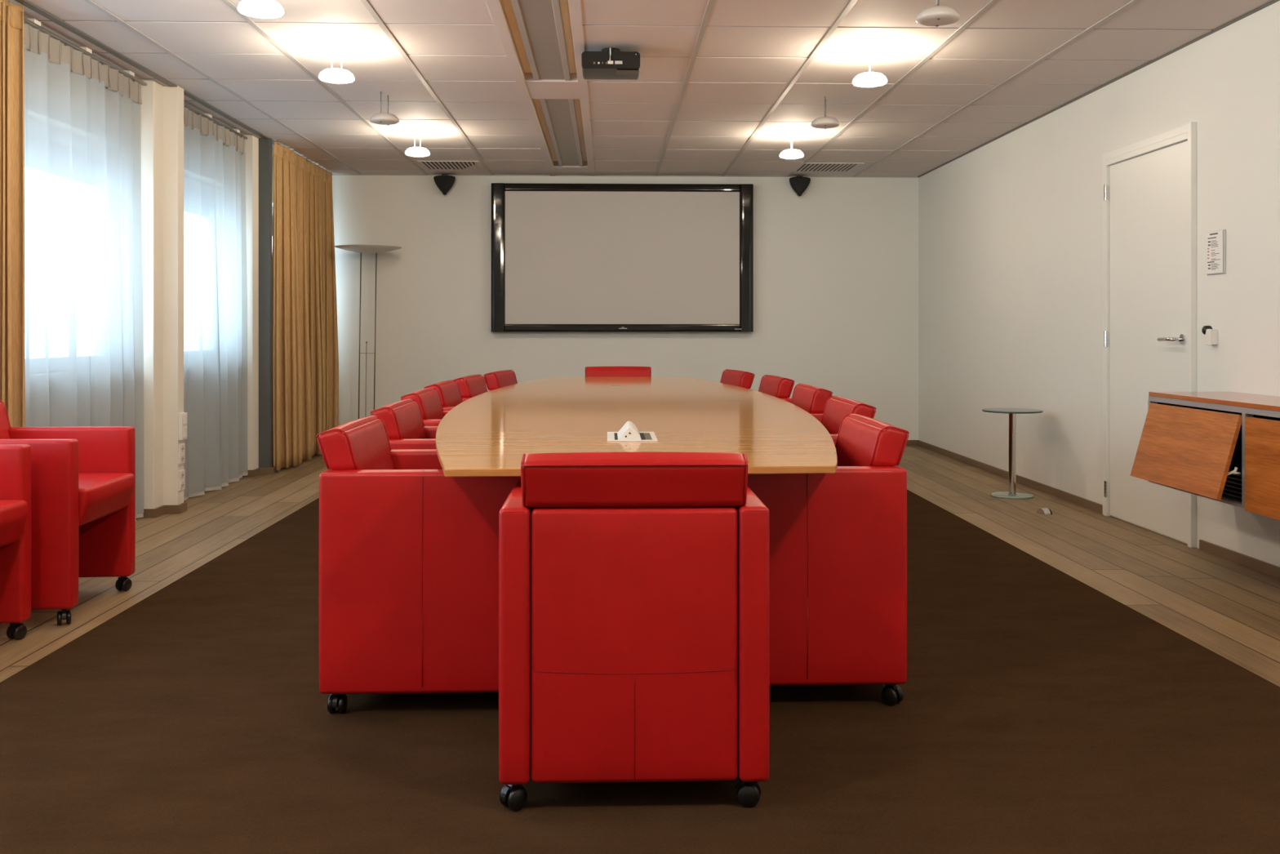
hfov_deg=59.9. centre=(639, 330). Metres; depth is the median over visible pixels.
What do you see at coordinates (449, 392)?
armchair
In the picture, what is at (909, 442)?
baseboard
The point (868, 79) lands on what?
pendant lamp
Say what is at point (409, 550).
armchair
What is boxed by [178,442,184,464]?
wall socket
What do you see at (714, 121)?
ceiling tiles
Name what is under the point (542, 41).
ceiling light fixture
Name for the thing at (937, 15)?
pendant lamp
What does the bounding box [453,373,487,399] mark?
armchair
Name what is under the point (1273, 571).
baseboard
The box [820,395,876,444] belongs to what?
armchair
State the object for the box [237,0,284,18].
pendant lamp
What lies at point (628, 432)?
power outlet
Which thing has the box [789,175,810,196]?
wall speaker
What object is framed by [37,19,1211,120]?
trim
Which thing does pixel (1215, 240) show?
sign
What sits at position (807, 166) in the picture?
air vent
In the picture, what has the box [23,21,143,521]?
sheer curtain
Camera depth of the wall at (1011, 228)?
6.91 m
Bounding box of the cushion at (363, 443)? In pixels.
[318,415,394,470]
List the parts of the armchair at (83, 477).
armrest, armrest, seat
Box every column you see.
[137,80,187,517]
[237,134,275,476]
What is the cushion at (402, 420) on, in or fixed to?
on the armchair at (406, 428)
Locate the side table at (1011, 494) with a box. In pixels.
[982,408,1043,498]
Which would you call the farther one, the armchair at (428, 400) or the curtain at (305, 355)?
the curtain at (305, 355)
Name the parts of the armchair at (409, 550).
armrest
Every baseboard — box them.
[906,440,917,445]
[917,440,1279,579]
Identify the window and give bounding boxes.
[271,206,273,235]
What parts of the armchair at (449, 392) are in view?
armrest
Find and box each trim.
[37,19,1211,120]
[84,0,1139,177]
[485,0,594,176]
[917,0,1279,177]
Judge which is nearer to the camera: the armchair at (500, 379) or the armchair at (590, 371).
the armchair at (500, 379)
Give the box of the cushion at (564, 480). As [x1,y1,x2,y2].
[520,452,748,509]
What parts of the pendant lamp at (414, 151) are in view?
rod, lamp shade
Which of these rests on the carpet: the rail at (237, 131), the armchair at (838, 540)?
the armchair at (838, 540)
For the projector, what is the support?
hanging from the ceiling tiles
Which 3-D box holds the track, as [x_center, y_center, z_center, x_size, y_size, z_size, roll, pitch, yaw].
[-2.760,-1.446,6.747,0.042,0.014,7.050,0,0,-2]
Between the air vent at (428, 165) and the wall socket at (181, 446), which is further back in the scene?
the air vent at (428, 165)
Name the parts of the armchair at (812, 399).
armrest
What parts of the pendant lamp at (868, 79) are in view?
rod, lamp shade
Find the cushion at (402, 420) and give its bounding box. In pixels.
[371,399,426,439]
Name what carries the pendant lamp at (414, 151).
hanging from the ceiling tiles
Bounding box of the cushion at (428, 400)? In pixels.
[401,387,443,419]
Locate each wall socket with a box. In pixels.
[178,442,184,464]
[178,469,184,491]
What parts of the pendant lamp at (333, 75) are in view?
rod, lamp shade, rod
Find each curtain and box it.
[0,0,25,426]
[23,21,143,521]
[183,106,248,500]
[271,141,338,470]
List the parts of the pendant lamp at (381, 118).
lamp shade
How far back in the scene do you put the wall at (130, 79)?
9.15 m
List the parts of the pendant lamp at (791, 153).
lamp shade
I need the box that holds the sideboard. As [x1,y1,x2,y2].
[1130,391,1279,519]
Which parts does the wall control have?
knob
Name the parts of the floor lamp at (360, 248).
dimmer rod, lamp shade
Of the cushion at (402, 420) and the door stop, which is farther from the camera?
the door stop
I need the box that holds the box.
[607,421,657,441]
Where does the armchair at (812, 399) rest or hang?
on the carpet
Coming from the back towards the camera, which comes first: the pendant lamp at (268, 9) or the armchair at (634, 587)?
the pendant lamp at (268, 9)
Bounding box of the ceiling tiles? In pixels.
[9,0,1271,176]
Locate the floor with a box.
[0,445,1279,686]
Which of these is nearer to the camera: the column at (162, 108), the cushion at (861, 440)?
the cushion at (861, 440)
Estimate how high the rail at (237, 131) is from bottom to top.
0.034 m
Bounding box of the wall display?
[491,182,753,331]
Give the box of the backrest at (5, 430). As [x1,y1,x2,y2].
[0,402,10,439]
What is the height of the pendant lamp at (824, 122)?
0.183 m
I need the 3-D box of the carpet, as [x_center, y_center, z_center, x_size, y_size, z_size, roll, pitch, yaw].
[-0.025,1.077,3.801,3.878,0.006,11.200,0,0,-2]
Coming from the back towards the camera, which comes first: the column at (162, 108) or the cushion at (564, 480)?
the column at (162, 108)
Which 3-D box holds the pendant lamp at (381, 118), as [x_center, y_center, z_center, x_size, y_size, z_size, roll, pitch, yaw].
[-1.559,-1.354,6.782,0.176,0.183,0.176,0,0,-2]
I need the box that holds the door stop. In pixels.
[1036,507,1052,515]
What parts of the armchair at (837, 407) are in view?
armrest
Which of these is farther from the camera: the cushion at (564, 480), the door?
the door
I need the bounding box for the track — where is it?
[14,0,332,174]
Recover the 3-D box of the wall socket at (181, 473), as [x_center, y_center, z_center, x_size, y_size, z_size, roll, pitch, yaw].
[-2.725,0.890,6.611,0.012,0.120,0.080,0,0,-2]
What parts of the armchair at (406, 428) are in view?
armrest, armrest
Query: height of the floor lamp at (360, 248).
1.829 m
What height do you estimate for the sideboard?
0.429 m
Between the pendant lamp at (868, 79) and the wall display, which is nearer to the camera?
the pendant lamp at (868, 79)
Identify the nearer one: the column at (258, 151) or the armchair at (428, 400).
the armchair at (428, 400)
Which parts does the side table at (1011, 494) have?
post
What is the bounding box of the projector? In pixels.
[581,47,639,79]
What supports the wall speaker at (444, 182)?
attached to the wall at (836, 263)
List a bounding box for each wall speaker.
[433,173,455,195]
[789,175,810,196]
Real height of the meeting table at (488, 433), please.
0.731 m
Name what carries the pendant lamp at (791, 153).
hanging from the ceiling tiles
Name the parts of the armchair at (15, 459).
seat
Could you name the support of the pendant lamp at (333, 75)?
hanging from the ceiling tiles
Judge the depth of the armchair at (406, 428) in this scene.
4.07 m
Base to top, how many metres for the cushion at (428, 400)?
0.375 m
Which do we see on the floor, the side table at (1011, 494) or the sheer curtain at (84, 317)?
the side table at (1011, 494)
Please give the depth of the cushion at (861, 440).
3.31 m
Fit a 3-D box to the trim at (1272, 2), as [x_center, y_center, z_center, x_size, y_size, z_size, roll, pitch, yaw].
[2.807,-1.445,3.963,0.016,0.012,12.958,0,0,-2]
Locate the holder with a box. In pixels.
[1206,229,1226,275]
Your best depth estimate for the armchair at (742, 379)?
7.53 m
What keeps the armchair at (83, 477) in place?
on the floor
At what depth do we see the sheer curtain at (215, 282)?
7.44 m
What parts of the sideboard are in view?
door, door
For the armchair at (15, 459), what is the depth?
3.85 m
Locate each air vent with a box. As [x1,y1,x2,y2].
[417,160,484,169]
[792,162,863,172]
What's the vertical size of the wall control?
0.095 m
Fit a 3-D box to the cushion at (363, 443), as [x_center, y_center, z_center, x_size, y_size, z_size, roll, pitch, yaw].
[-0.826,0.461,3.383,0.185,0.375,0.507,0,0,-2]
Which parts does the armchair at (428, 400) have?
armrest, armrest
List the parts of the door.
lever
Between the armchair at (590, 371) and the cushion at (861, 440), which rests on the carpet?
the armchair at (590, 371)
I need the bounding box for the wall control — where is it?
[1201,325,1217,345]
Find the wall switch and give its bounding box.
[178,412,186,439]
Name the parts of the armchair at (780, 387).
armrest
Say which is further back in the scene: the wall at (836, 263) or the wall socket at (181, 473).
the wall at (836, 263)
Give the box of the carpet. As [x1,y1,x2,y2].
[0,489,1279,853]
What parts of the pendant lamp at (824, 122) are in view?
lamp shade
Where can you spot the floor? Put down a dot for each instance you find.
(1230, 609)
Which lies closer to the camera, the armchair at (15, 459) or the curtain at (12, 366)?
the armchair at (15, 459)
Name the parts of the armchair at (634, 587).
armrest, panel, armrest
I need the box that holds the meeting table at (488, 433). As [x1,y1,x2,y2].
[435,377,837,476]
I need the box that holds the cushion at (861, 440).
[835,413,906,466]
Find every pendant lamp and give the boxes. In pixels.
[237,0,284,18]
[318,42,354,84]
[369,91,399,125]
[404,128,430,156]
[779,131,804,159]
[810,96,839,128]
[852,47,887,87]
[915,0,959,26]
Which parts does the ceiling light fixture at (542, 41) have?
louvre panel, plate, louvre panel, plate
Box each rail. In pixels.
[23,17,146,85]
[183,102,247,138]
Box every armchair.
[0,400,135,625]
[0,444,31,639]
[315,414,520,712]
[369,398,437,449]
[400,386,449,426]
[423,379,465,410]
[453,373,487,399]
[483,369,517,391]
[498,452,769,811]
[585,366,651,377]
[720,368,755,388]
[746,413,909,705]
[758,374,795,402]
[790,383,832,422]
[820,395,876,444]
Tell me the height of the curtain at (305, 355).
2.493 m
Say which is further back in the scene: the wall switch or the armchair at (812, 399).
the wall switch
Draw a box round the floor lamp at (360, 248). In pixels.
[334,244,401,418]
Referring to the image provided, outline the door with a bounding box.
[1102,121,1196,547]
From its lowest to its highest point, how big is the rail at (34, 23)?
0.034 m
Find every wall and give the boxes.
[129,79,273,494]
[331,174,918,439]
[918,0,1279,566]

